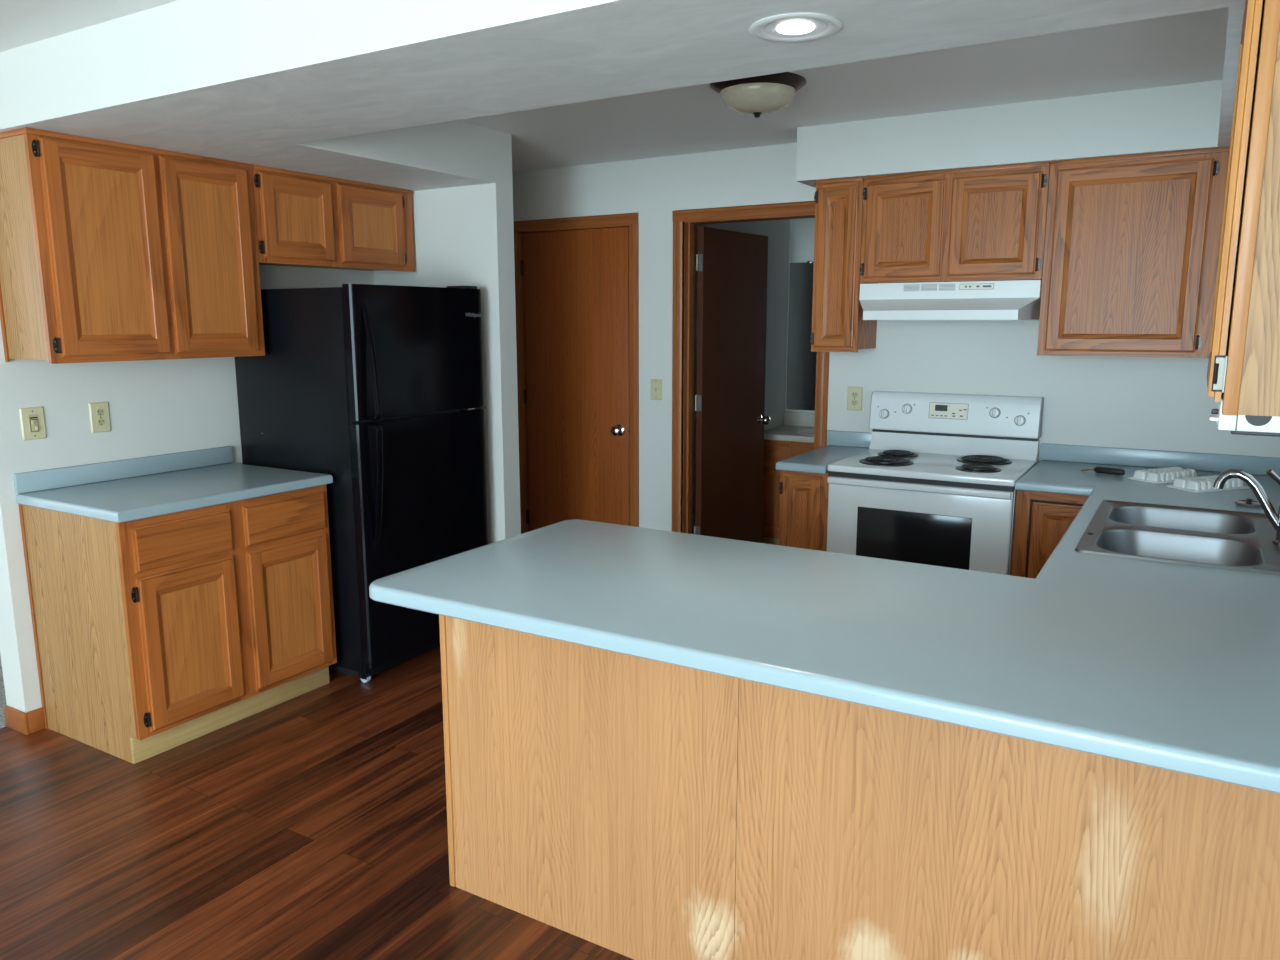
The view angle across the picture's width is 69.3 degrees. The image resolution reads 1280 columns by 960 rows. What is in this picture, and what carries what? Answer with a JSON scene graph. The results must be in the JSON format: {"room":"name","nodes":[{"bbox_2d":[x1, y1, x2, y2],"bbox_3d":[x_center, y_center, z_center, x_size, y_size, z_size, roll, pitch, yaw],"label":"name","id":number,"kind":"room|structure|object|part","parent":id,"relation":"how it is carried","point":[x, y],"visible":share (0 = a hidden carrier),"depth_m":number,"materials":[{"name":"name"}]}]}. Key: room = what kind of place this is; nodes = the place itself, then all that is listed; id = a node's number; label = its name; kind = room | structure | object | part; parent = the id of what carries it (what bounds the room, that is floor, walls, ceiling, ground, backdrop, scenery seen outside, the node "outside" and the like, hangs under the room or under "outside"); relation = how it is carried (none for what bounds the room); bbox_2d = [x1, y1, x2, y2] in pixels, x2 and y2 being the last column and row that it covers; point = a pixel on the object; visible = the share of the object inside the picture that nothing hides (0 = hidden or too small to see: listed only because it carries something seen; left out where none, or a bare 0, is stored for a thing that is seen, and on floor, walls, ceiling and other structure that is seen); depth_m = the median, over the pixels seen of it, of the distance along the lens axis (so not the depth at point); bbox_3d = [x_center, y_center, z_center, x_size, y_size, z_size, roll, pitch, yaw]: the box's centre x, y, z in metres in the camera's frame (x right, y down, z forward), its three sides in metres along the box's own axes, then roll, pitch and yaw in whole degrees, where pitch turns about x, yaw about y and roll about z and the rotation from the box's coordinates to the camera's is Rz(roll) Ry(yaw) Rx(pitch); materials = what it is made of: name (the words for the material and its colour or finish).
{"room":"kitchen","nodes":[
{"label":"kitchen","id":0,"kind":"room"},
{"bbox_2d":[0,655,6,727],"bbox_3d":[-2.129,1.033,3.235,7.800,0.064,10.400,6,11,30],"label":"floor","id":1,"kind":"structure","parent":0,"point":[3,703],"depth_m":3.81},
{"bbox_2d":[0,265,374,712],"bbox_3d":[-1.640,-0.437,4.543,0.140,2.396,2.857,6,11,30],"label":"wall","id":2,"kind":"structure","parent":0,"point":[157,407],"depth_m":3.60,"materials":[{"name":"paint"}]},
{"bbox_2d":[4,705,28,734],"bbox_3d":[-2.371,0.912,3.523,0.152,0.085,0.012,6,11,30],"label":"baseboard","id":3,"kind":"structure","parent":2,"relation":"attached to","point":[15,719],"depth_m":3.51,"materials":[{"name":"brown wood"}]},
{"bbox_2d":[19,406,46,440],"bbox_3d":[-2.236,-0.208,3.419,0.016,0.120,0.083,6,11,30],"label":"light switch","id":4,"kind":"object","parent":2,"relation":"attached to","point":[32,419],"visible":1,"depth_m":3.42,"materials":[{"name":"beige plastic"}]},
{"bbox_2d":[26,707,44,733],"bbox_3d":[-2.293,0.913,3.517,0.012,0.085,0.057,6,11,30],"label":"baseboard","id":5,"kind":"structure","parent":2,"relation":"attached to","point":[36,722],"depth_m":3.51,"materials":[{"name":"brown wood"}]},
{"bbox_2d":[89,402,110,432],"bbox_3d":[-2.113,-0.245,3.629,0.008,0.118,0.076,6,11,30],"label":"wall outlet","id":6,"kind":"object","parent":2,"relation":"attached to","point":[98,411],"visible":1,"depth_m":3.62,"materials":[{"name":"beige plastic"}]},
{"bbox_2d":[96,409,103,415],"bbox_3d":[-2.111,-0.265,3.624,0.002,0.029,0.029,6,11,30],"label":"socket","id":7,"kind":"object","parent":6,"relation":"attached to","point":[99,412],"depth_m":3.62,"materials":[{"name":"beige plastic"}]},
{"bbox_2d":[97,419,104,425],"bbox_3d":[-2.111,-0.226,3.631,0.002,0.029,0.029,6,11,30],"label":"socket","id":8,"kind":"object","parent":6,"relation":"attached to","point":[100,422],"depth_m":3.63,"materials":[{"name":"beige plastic"}]},
{"bbox_2d":[13,446,232,493],"bbox_3d":[-2.050,-0.051,3.757,0.020,0.074,0.892,6,11,30],"label":"backsplash","id":9,"kind":"structure","parent":2,"relation":"attached to","point":[25,482],"depth_m":3.69,"materials":[{"name":"blue laminate"}]},
{"bbox_2d":[0,127,264,363],"bbox_3d":[-1.921,-0.852,3.541,0.322,0.771,0.860,6,11,30],"label":"upper cabinet","id":10,"kind":"object","parent":2,"relation":"attached to","point":[110,251],"visible":1,"depth_m":3.34,"materials":[{"name":"brown wood"}]},
{"bbox_3d":[-1.890,-0.809,3.301,0.017,0.727,0.400,6,11,30],"label":"door","id":11,"kind":"part","parent":10,"relation":"part of","materials":[{"name":"brown wood"}]},
{"bbox_3d":[-1.926,-1.223,3.479,0.313,0.018,0.860,6,11,30],"label":"trim","id":12,"kind":"part","parent":10,"relation":"part of","materials":[{"name":"brown wood"}]},
{"bbox_3d":[-1.681,-0.868,3.643,0.017,0.727,0.369,6,11,30],"label":"door","id":13,"kind":"part","parent":10,"relation":"part of","materials":[{"name":"brown wood"}]},
{"bbox_2d":[252,165,414,271],"bbox_3d":[-1.469,-1.170,4.253,0.322,0.388,0.896,6,11,30],"label":"upper cabinet","id":14,"kind":"object","parent":2,"relation":"attached to","point":[303,219],"visible":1,"depth_m":4.12,"materials":[{"name":"brown wood"}]},
{"bbox_3d":[-1.462,-1.119,3.972,0.017,0.344,0.368,6,11,30],"label":"door","id":15,"kind":"part","parent":14,"relation":"part of","materials":[{"name":"brown wood"}]},
{"bbox_3d":[-1.342,-1.339,4.146,0.008,0.018,0.896,6,11,30],"label":"trim","id":16,"kind":"part","parent":14,"relation":"part of","materials":[{"name":"brown wood"}]},
{"bbox_3d":[-1.246,-1.181,4.327,0.017,0.344,0.392,6,11,30],"label":"door","id":17,"kind":"part","parent":14,"relation":"part of","materials":[{"name":"brown wood"}]},
{"bbox_2d":[0,647,633,959],"bbox_3d":[0.255,0.927,3.838,4.340,0.060,6.900,6,11,30],"label":"floor","id":18,"kind":"structure","parent":0,"point":[311,825],"depth_m":2.75,"materials":[{"name":"brown wood"}]},
{"bbox_2d":[18,484,336,763],"bbox_3d":[-1.781,0.483,3.680,0.649,0.875,0.872,6,11,30],"label":"base cabinet","id":19,"kind":"object","parent":18,"relation":"on","point":[153,636],"visible":0.99,"depth_m":3.38,"materials":[{"name":"brown wood"}]},
{"bbox_3d":[-2.274,0.519,3.475,0.017,0.875,0.006,6,11,30],"label":"scribe trim","id":20,"kind":"part","parent":19,"relation":"part of","materials":[{"name":"brown wood"}]},
{"bbox_3d":[-2.015,0.544,3.329,0.614,0.875,0.008,6,11,30],"label":"panel","id":21,"kind":"part","parent":19,"relation":"part of","materials":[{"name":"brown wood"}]},
{"bbox_2d":[13,446,332,522],"bbox_3d":[-1.776,-0.005,3.598,0.658,0.112,0.892,6,11,30],"label":"countertop","id":22,"kind":"structure","parent":19,"relation":"on","point":[118,491],"depth_m":3.54,"materials":[{"name":"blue laminate"}]},
{"bbox_3d":[-1.615,0.213,3.291,0.016,0.155,0.372,6,11,30],"label":"drawer","id":23,"kind":"part","parent":19,"relation":"part of","materials":[{"name":"brown wood"}]},
{"bbox_3d":[-1.614,0.583,3.355,0.016,0.552,0.372,6,11,30],"label":"door","id":24,"kind":"part","parent":19,"relation":"part of","materials":[{"name":"brown wood"}]},
{"bbox_3d":[-1.393,0.150,3.655,0.016,0.155,0.375,6,11,30],"label":"drawer","id":25,"kind":"part","parent":19,"relation":"part of","materials":[{"name":"brown wood"}]},
{"bbox_3d":[-1.393,0.520,3.719,0.016,0.552,0.375,6,11,30],"label":"door","id":26,"kind":"part","parent":19,"relation":"part of","materials":[{"name":"brown wood"}]},
{"bbox_2d":[235,284,487,682],"bbox_3d":[-1.235,-0.039,4.295,0.816,1.694,0.786,6,11,30],"label":"refrigerator","id":27,"kind":"object","parent":18,"relation":"on","point":[378,390],"visible":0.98,"depth_m":3.94,"materials":[{"name":"black metal"}]},
{"bbox_3d":[-1.083,-0.475,3.740,0.068,0.473,0.030,6,11,30],"label":"handle","id":28,"kind":"part","parent":27,"relation":"part of","materials":[{"name":"black plastic"}]},
{"bbox_3d":[-1.083,0.022,3.825,0.068,0.517,0.030,6,11,30],"label":"handle","id":29,"kind":"part","parent":27,"relation":"part of","materials":[{"name":"black plastic"}]},
{"bbox_3d":[-0.954,-0.564,4.033,0.057,0.543,0.785,6,11,30],"label":"freezer door","id":30,"kind":"part","parent":27,"relation":"part of","materials":[{"name":"black metal"}]},
{"bbox_3d":[-0.952,0.229,4.170,0.057,1.037,0.785,6,11,30],"label":"fresh food door","id":31,"kind":"part","parent":27,"relation":"part of","materials":[{"name":"black metal"}]},
{"bbox_2d":[762,440,813,544],"bbox_3d":[1.349,0.110,6.159,1.055,0.760,0.521,6,11,30],"label":"vanity cabinet","id":32,"kind":"object","parent":18,"relation":"on","point":[775,451],"visible":0.14,"depth_m":6.13,"materials":[{"name":"brown wood"}]},
{"bbox_3d":[0.878,0.143,6.151,0.220,0.440,0.014,6,11,30],"label":"door","id":33,"kind":"part","parent":32,"relation":"part of","materials":[{"name":"brown wood"}]},
{"bbox_3d":[0.878,-0.168,6.098,0.220,0.150,0.014,6,11,30],"label":"drawer","id":34,"kind":"part","parent":32,"relation":"part of","materials":[{"name":"brown wood"}]},
{"bbox_2d":[764,411,814,442],"bbox_3d":[1.349,-0.333,6.076,1.068,0.138,0.538,6,11,30],"label":"countertop","id":35,"kind":"structure","parent":32,"relation":"on","point":[798,426],"depth_m":6.27,"materials":[{"name":"laminate"}]},
{"bbox_3d":[1.150,-0.141,5.937,0.375,0.150,0.014,6,11,30],"label":"drawer","id":36,"kind":"part","parent":32,"relation":"part of","materials":[{"name":"brown wood"}]},
{"bbox_2d":[779,470,828,550],"bbox_3d":[0.885,0.347,4.447,0.230,0.876,0.651,6,11,30],"label":"base cabinet","id":37,"kind":"object","parent":18,"relation":"on","point":[803,495],"visible":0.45,"depth_m":4.13,"materials":[{"name":"brown wood"}]},
{"bbox_2d":[776,430,871,473],"bbox_3d":[0.878,-0.139,4.355,0.232,0.112,0.672,6,11,30],"label":"countertop","id":38,"kind":"structure","parent":37,"relation":"on","point":[839,443],"depth_m":4.38,"materials":[{"name":"blue laminate"}]},
{"bbox_2d":[439,615,1279,959],"bbox_3d":[0.489,0.727,2.243,1.992,0.876,0.628,6,11,30],"label":"base cabinet","id":39,"kind":"object","parent":18,"relation":"on","point":[633,807],"visible":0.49,"depth_m":1.96,"materials":[{"name":"brown wood"}]},
{"bbox_3d":[-0.512,0.686,2.488,0.019,0.876,0.024,6,11,30],"label":"corner trim","id":40,"kind":"part","parent":39,"relation":"part of","materials":[{"name":"brown wood"}]},
{"bbox_3d":[-0.146,0.724,2.265,0.840,0.876,0.006,6,11,30],"label":"panel","id":41,"kind":"part","parent":39,"relation":"part of","materials":[{"name":"brown wood"}]},
{"bbox_2d":[369,443,1279,793],"bbox_3d":[0.964,0.099,2.973,2.030,0.112,2.990,6,11,30],"label":"countertop","id":42,"kind":"structure","parent":39,"relation":"on","point":[1175,667],"depth_m":1.96,"materials":[{"name":"blue laminate"}]},
{"bbox_2d":[1081,466,1124,474],"bbox_3d":[1.897,-0.040,3.797,0.028,0.026,0.164,-9,13,-42],"label":"tool","id":43,"kind":"object","parent":42,"relation":"on","point":[1105,470],"visible":1,"depth_m":3.77,"materials":[{"name":"black rubber"}]},
{"bbox_2d":[1127,467,1196,483],"bbox_3d":[2.080,-0.023,3.669,0.270,0.036,0.135,-4,11,-24],"label":"tray","id":44,"kind":"object","parent":42,"relation":"on","point":[1160,475],"visible":0.95,"depth_m":3.63,"materials":[{"name":"white plastic"}]},
{"bbox_2d":[1075,500,1279,574],"bbox_3d":[1.630,0.240,2.740,0.557,0.180,0.830,6,11,30],"label":"sink","id":45,"kind":"object","parent":42,"relation":"in","point":[1213,538],"visible":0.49,"depth_m":2.75,"materials":[{"name":"silver metal"}]},
{"bbox_2d":[1167,475,1249,492],"bbox_3d":[2.133,0.010,3.477,0.270,0.036,0.135,-3,10,-19],"label":"tray","id":46,"kind":"object","parent":42,"relation":"on","point":[1203,483],"visible":0.74,"depth_m":3.44,"materials":[{"name":"white plastic"}]},
{"bbox_2d":[1213,469,1279,544],"bbox_3d":[1.737,0.069,2.608,0.219,0.211,0.072,6,11,30],"label":"kitchen faucet","id":47,"kind":"object","parent":42,"relation":"on","point":[1274,518],"visible":1,"depth_m":2.60,"materials":[{"name":"silver metal"}]},
{"bbox_3d":[1.773,0.014,2.562,0.083,0.088,0.023,0,10,3],"label":"lever","id":48,"kind":"part","parent":47,"relation":"part of","materials":[{"name":"silver metal"}]},
{"bbox_2d":[1234,498,1260,507],"bbox_3d":[2.061,0.074,3.136,0.086,0.025,0.086,6,11,30],"label":"strainer","id":49,"kind":"object","parent":42,"relation":"on","point":[1248,502],"visible":0.9,"depth_m":3.13,"materials":[{"name":"silver metal"}]},
{"bbox_3d":[2.061,0.070,3.135,0.024,0.017,0.024,6,11,30],"label":"knob","id":50,"kind":"part","parent":49,"relation":"part of","materials":[{"name":"black rubber"}]},
{"bbox_3d":[0.701,0.809,1.765,1.132,0.876,0.006,6,11,30],"label":"panel","id":51,"kind":"part","parent":39,"relation":"part of","materials":[{"name":"brown wood"}]},
{"bbox_2d":[826,391,1043,574],"bbox_3d":[1.306,0.235,4.152,0.767,1.195,0.675,6,11,30],"label":"electric range","id":52,"kind":"object","parent":18,"relation":"on","point":[935,481],"visible":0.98,"depth_m":3.98,"materials":[{"name":"white metal"}]},
{"bbox_3d":[1.167,-0.316,4.440,0.048,0.048,0.033,6,11,30],"label":"knob","id":53,"kind":"part","parent":52,"relation":"part of","materials":[{"name":"white plastic"}]},
{"bbox_3d":[1.085,-0.080,4.081,0.231,0.004,0.231,6,11,30],"label":"burner","id":54,"kind":"part","parent":52,"relation":"part of","materials":[{"name":"black metal"}]},
{"bbox_3d":[1.199,-0.119,4.307,0.181,0.004,0.181,6,11,30],"label":"burner","id":55,"kind":"part","parent":52,"relation":"part of","materials":[{"name":"black metal"}]},
{"bbox_3d":[1.260,-0.336,4.384,0.048,0.048,0.033,6,11,30],"label":"knob","id":56,"kind":"part","parent":52,"relation":"part of","materials":[{"name":"white plastic"}]},
{"bbox_3d":[1.139,0.032,3.836,0.747,0.033,0.028,6,11,30],"label":"handle","id":57,"kind":"part","parent":52,"relation":"part of","materials":[{"name":"white metal"}]},
{"bbox_3d":[1.155,0.333,3.913,0.757,0.653,0.037,6,11,30],"label":"oven door","id":58,"kind":"part","parent":52,"relation":"part of","materials":[{"name":"white metal"}]},
{"bbox_2d":[827,449,1038,486],"bbox_3d":[1.304,-0.066,4.098,0.767,0.030,0.630,6,11,30],"label":"cooktop","id":59,"kind":"object","parent":52,"relation":"in","point":[929,467],"depth_m":3.97,"materials":[{"name":"white metal"}]},
{"bbox_3d":[1.431,-0.320,4.299,0.176,0.073,0.011,6,11,30],"label":"clock panel","id":60,"kind":"part","parent":52,"relation":"part of","materials":[{"name":"beige plastic"}]},
{"bbox_3d":[1.458,-0.165,4.342,0.755,0.083,0.080,6,11,30],"label":"splash panel","id":61,"kind":"part","parent":52,"relation":"part of","materials":[{"name":"white metal"}]},
{"bbox_3d":[1.457,-0.309,4.316,0.759,0.179,0.083,6,11,30],"label":"control panel","id":62,"kind":"part","parent":52,"relation":"part of","materials":[{"name":"white ceramic"}]},
{"bbox_3d":[1.417,-0.047,3.885,0.181,0.004,0.181,6,11,30],"label":"burner","id":63,"kind":"part","parent":52,"relation":"part of","materials":[{"name":"black metal"}]},
{"bbox_3d":[1.527,-0.086,4.113,0.231,0.004,0.231,6,11,30],"label":"burner","id":64,"kind":"part","parent":52,"relation":"part of","materials":[{"name":"black metal"}]},
{"bbox_3d":[1.600,-0.302,4.183,0.048,0.048,0.033,6,11,30],"label":"knob","id":65,"kind":"part","parent":52,"relation":"part of","materials":[{"name":"white plastic"}]},
{"bbox_3d":[1.692,-0.264,4.130,0.048,0.048,0.033,6,11,30],"label":"knob","id":66,"kind":"part","parent":52,"relation":"part of","materials":[{"name":"white plastic"}]},
{"bbox_2d":[1011,490,1088,578],"bbox_3d":[2.049,0.460,3.777,0.918,0.876,0.619,6,11,30],"label":"base cabinet","id":67,"kind":"object","parent":18,"relation":"on","point":[1042,519],"visible":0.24,"depth_m":3.66,"materials":[{"name":"brown wood"}]},
{"bbox_3d":[1.641,0.432,3.668,0.206,0.680,0.016,6,11,30],"label":"door","id":68,"kind":"part","parent":67,"relation":"part of","materials":[{"name":"brown wood"}]},
{"bbox_2d":[208,120,495,190],"bbox_3d":[-1.306,-1.441,3.994,0.817,0.233,1.124,6,11,30],"label":"soffit","id":69,"kind":"structure","parent":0,"point":[456,153],"depth_m":3.89,"materials":[{"name":"paint"}]},
{"bbox_2d":[374,130,520,543],"bbox_3d":[-0.984,-0.466,4.705,0.817,2.396,0.124,6,11,30],"label":"wall","id":70,"kind":"structure","parent":0,"point":[464,235],"depth_m":4.47,"materials":[{"name":"paint"}]},
{"bbox_2d":[0,0,1228,171],"bbox_3d":[-2.133,-1.395,2.817,7.800,0.080,10.400,6,11,30],"label":"ceiling","id":71,"kind":"structure","parent":0,"point":[1186,48],"depth_m":3.44,"materials":[{"name":"paint"}]},
{"bbox_2d":[0,0,1245,156],"bbox_3d":[-0.455,-1.177,2.457,4.160,0.233,0.677,6,11,30],"label":"ceiling beam","id":72,"kind":"structure","parent":71,"relation":"attached to","point":[205,78],"depth_m":2.37,"materials":[{"name":"paint"}]},
{"bbox_2d":[749,13,842,42],"bbox_3d":[0.338,-0.980,2.013,0.200,0.006,0.200,6,11,30],"label":"recessed light","id":73,"kind":"object","parent":72,"relation":"attached to","point":[789,27],"visible":1,"depth_m":2.00,"materials":[{"name":"white plastic"}]},
{"bbox_2d":[710,72,805,117],"bbox_3d":[0.434,-1.401,3.420,0.352,0.122,0.352,6,11,30],"label":"ceiling light","id":74,"kind":"object","parent":71,"relation":"attached to","point":[756,96],"visible":0.94,"depth_m":3.33,"materials":[{"name":"beige glass"}]},
{"bbox_3d":[0.434,-1.398,3.421,0.276,0.084,0.276,6,11,30],"label":"lamp shade","id":75,"kind":"part","parent":74,"relation":"part of","materials":[{"name":"white glass"}]},
{"bbox_2d":[693,219,789,533],"bbox_3d":[0.610,-0.682,5.943,0.120,2.396,1.665,6,11,30],"label":"wall","id":76,"kind":"structure","parent":0,"point":[777,231],"depth_m":6.25,"materials":[{"name":"paint"}]},
{"bbox_2d":[672,201,829,542],"bbox_3d":[0.779,-0.420,5.259,0.891,2.113,0.868,6,11,30],"label":"door","id":77,"kind":"structure","parent":76,"relation":"in","point":[732,266],"depth_m":5.26,"materials":[{"name":"brown wood"}]},
{"bbox_3d":[0.203,-0.364,5.115,0.057,2.053,0.016,6,11,30],"label":"casing","id":78,"kind":"part","parent":77,"relation":"part of","materials":[{"name":"brown wood"}]},
{"bbox_3d":[0.559,-1.370,4.724,0.891,0.060,0.016,6,11,30],"label":"head casing","id":79,"kind":"part","parent":77,"relation":"part of","materials":[{"name":"brown wood"}]},
{"bbox_3d":[0.766,-0.370,5.709,0.074,0.066,0.066,6,11,30],"label":"knob","id":80,"kind":"part","parent":77,"relation":"part of","materials":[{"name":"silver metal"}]},
{"bbox_3d":[0.919,-0.293,4.692,0.056,2.053,0.016,6,11,30],"label":"casing","id":81,"kind":"part","parent":77,"relation":"part of","materials":[{"name":"brown wood"}]},
{"bbox_2d":[785,218,814,412],"bbox_3d":[1.741,-0.721,6.162,1.830,2.396,0.120,6,11,30],"label":"wall","id":82,"kind":"structure","parent":0,"point":[802,231],"depth_m":6.33,"materials":[{"name":"paint"}]},
{"bbox_2d":[784,411,814,426],"bbox_3d":[1.482,-0.391,6.291,1.068,0.098,0.021,6,11,30],"label":"backsplash","id":83,"kind":"structure","parent":82,"relation":"attached to","point":[805,419],"depth_m":6.49,"materials":[{"name":"stone"}]},
{"bbox_2d":[786,261,816,410],"bbox_3d":[1.482,-0.957,6.198,1.050,1.019,0.012,6,11,30],"label":"mirror","id":84,"kind":"object","parent":82,"relation":"attached to","point":[801,362],"visible":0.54,"depth_m":6.42,"materials":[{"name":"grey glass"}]},
{"bbox_2d":[512,143,1279,530],"bbox_3d":[0.910,-0.475,4.743,4.255,2.396,0.115,6,11,30],"label":"wall","id":85,"kind":"structure","parent":0,"point":[1148,403],"depth_m":4.52,"materials":[{"name":"paint"}]},
{"bbox_2d":[513,213,638,533],"bbox_3d":[-0.369,-0.460,5.489,0.879,2.116,0.174,6,11,30],"label":"door","id":86,"kind":"structure","parent":85,"relation":"in","point":[577,278],"depth_m":5.43,"materials":[{"name":"brown wood"}]},
{"bbox_3d":[-0.743,-0.461,5.673,0.050,2.056,0.016,6,11,30],"label":"casing","id":87,"kind":"part","parent":86,"relation":"part of","materials":[{"name":"brown wood"}]},
{"bbox_3d":[-0.389,-1.468,5.284,0.879,0.060,0.016,6,11,30],"label":"head casing","id":88,"kind":"part","parent":86,"relation":"part of","materials":[{"name":"brown wood"}]},
{"bbox_3d":[-0.133,-0.283,5.315,0.066,0.066,0.071,6,11,30],"label":"knob","id":89,"kind":"part","parent":86,"relation":"part of","materials":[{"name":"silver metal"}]},
{"bbox_3d":[-0.032,-0.389,5.253,0.050,2.056,0.016,6,11,30],"label":"casing","id":90,"kind":"part","parent":86,"relation":"part of","materials":[{"name":"brown wood"}]},
{"bbox_2d":[651,379,661,399],"bbox_3d":[0.087,-0.504,5.160,0.073,0.118,0.018,6,11,30],"label":"light switch","id":91,"kind":"object","parent":85,"relation":"attached to","point":[656,384],"visible":1,"depth_m":5.16,"materials":[{"name":"beige plastic"}]},
{"bbox_2d":[810,177,876,351],"bbox_3d":[0.969,-0.997,4.361,0.226,0.773,0.316,6,11,30],"label":"upper cabinet","id":92,"kind":"object","parent":85,"relation":"attached to","point":[838,324],"visible":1,"depth_m":4.23,"materials":[{"name":"brown wood"}]},
{"bbox_3d":[0.893,-0.968,4.235,0.186,0.718,0.017,6,11,30],"label":"door","id":93,"kind":"part","parent":92,"relation":"part of","materials":[{"name":"brown wood"}]},
{"bbox_3d":[0.896,-1.348,4.173,0.220,0.016,0.007,6,11,30],"label":"trim","id":94,"kind":"part","parent":92,"relation":"part of","materials":[{"name":"brown wood"}]},
{"bbox_2d":[826,430,871,447],"bbox_3d":[1.046,-0.205,4.628,0.232,0.074,0.020,6,11,30],"label":"backsplash","id":95,"kind":"structure","parent":85,"relation":"attached to","point":[839,438],"depth_m":4.62,"materials":[{"name":"blue laminate"}]},
{"bbox_2d":[847,387,862,410],"bbox_3d":[1.063,-0.403,4.590,0.076,0.118,0.008,6,11,30],"label":"wall outlet","id":96,"kind":"object","parent":85,"relation":"attached to","point":[855,394],"visible":1,"depth_m":4.59,"materials":[{"name":"beige plastic"}]},
{"bbox_2d":[852,392,857,397],"bbox_3d":[1.062,-0.421,4.584,0.029,0.029,0.002,6,11,30],"label":"socket","id":97,"kind":"object","parent":96,"relation":"attached to","point":[854,394],"depth_m":4.58,"materials":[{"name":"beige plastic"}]},
{"bbox_2d":[859,280,1041,319],"bbox_3d":[1.365,-0.786,4.076,0.755,0.160,0.450,6,11,30],"label":"range hood","id":98,"kind":"object","parent":85,"relation":"attached to","point":[1015,299],"visible":0.98,"depth_m":3.93,"materials":[{"name":"white metal"}]},
{"bbox_2d":[903,285,919,290],"bbox_3d":[1.188,-0.841,4.055,0.068,0.028,0.005,6,11,30],"label":"vent grille","id":99,"kind":"object","parent":98,"relation":"attached to","point":[905,287],"depth_m":4.05,"materials":[{"name":"grey plastic"}]},
{"bbox_2d":[921,284,936,290],"bbox_3d":[1.253,-0.834,4.017,0.068,0.028,0.005,6,11,30],"label":"vent grille","id":100,"kind":"object","parent":98,"relation":"attached to","point":[924,287],"depth_m":4.02,"materials":[{"name":"grey plastic"}]},
{"bbox_2d":[939,284,954,290],"bbox_3d":[1.318,-0.828,3.978,0.068,0.028,0.005,6,11,30],"label":"vent grille","id":101,"kind":"object","parent":98,"relation":"attached to","point":[942,287],"depth_m":3.98,"materials":[{"name":"grey plastic"}]},
{"bbox_3d":[1.423,-0.818,3.916,0.140,0.025,0.005,6,11,30],"label":"switch panel","id":102,"kind":"part","parent":98,"relation":"part of","materials":[{"name":"beige plastic"}]},
{"bbox_2d":[860,162,1049,282],"bbox_3d":[1.394,-1.107,4.083,0.767,0.463,0.316,6,11,30],"label":"upper cabinet","id":103,"kind":"object","parent":85,"relation":"attached to","point":[980,223],"visible":1,"depth_m":3.94,"materials":[{"name":"brown wood"}]},
{"bbox_3d":[1.153,-1.094,4.055,0.342,0.408,0.017,6,11,30],"label":"door","id":104,"kind":"part","parent":103,"relation":"part of","materials":[{"name":"brown wood"}]},
{"bbox_3d":[1.321,-1.306,3.923,0.765,0.016,0.007,6,11,30],"label":"trim","id":105,"kind":"part","parent":103,"relation":"part of","materials":[{"name":"brown wood"}]},
{"bbox_3d":[1.473,-1.062,3.866,0.352,0.408,0.017,6,11,30],"label":"door","id":106,"kind":"part","parent":103,"relation":"part of","materials":[{"name":"brown wood"}]},
{"bbox_2d":[1037,147,1229,357],"bbox_3d":[2.122,-0.881,3.680,0.924,0.773,0.316,6,11,30],"label":"upper cabinet","id":107,"kind":"object","parent":85,"relation":"attached to","point":[1132,242],"visible":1,"depth_m":3.62,"materials":[{"name":"brown wood"}]},
{"bbox_3d":[2.047,-1.233,3.494,0.924,0.016,0.007,6,11,30],"label":"trim","id":108,"kind":"part","parent":107,"relation":"part of","materials":[{"name":"brown wood"}]},
{"bbox_2d":[1040,443,1279,475],"bbox_3d":[2.193,-0.090,3.950,0.902,0.074,0.020,6,11,30],"label":"backsplash","id":109,"kind":"structure","parent":85,"relation":"attached to","point":[1257,465],"depth_m":3.93,"materials":[{"name":"blue laminate"}]},
{"bbox_2d":[796,80,1229,187],"bbox_3d":[1.657,-1.422,3.858,1.998,0.233,0.336,6,11,30],"label":"soffit","id":110,"kind":"structure","parent":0,"point":[1181,117],"depth_m":3.74,"materials":[{"name":"paint"}]},
{"bbox_2d":[1218,5,1244,145],"bbox_3d":[1.814,-1.195,2.539,0.354,0.233,1.798,6,11,30],"label":"soffit","id":111,"kind":"structure","parent":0,"point":[1235,13],"depth_m":2.38,"materials":[{"name":"paint"}]},
{"bbox_3d":[1.112,0.149,1.111,0.120,2.396,10.400,6,11,30],"label":"wall","id":112,"kind":"structure","parent":0,"visible":0},
{"bbox_2d":[1207,0,1279,416],"bbox_3d":[1.202,-0.520,1.591,0.327,0.772,0.700,6,11,30],"label":"upper cabinet","id":113,"kind":"object","parent":112,"relation":"attached to","point":[1243,367],"visible":1,"depth_m":1.39,"materials":[{"name":"brown wood"}]},
{"bbox_2d":[1209,394,1279,436],"bbox_3d":[1.096,-0.107,1.512,0.286,0.057,0.224,6,11,30],"label":"radio","id":114,"kind":"object","parent":113,"relation":"attached to","point":[1239,424],"visible":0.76,"depth_m":1.47,"materials":[{"name":"white plastic"}]}
]}

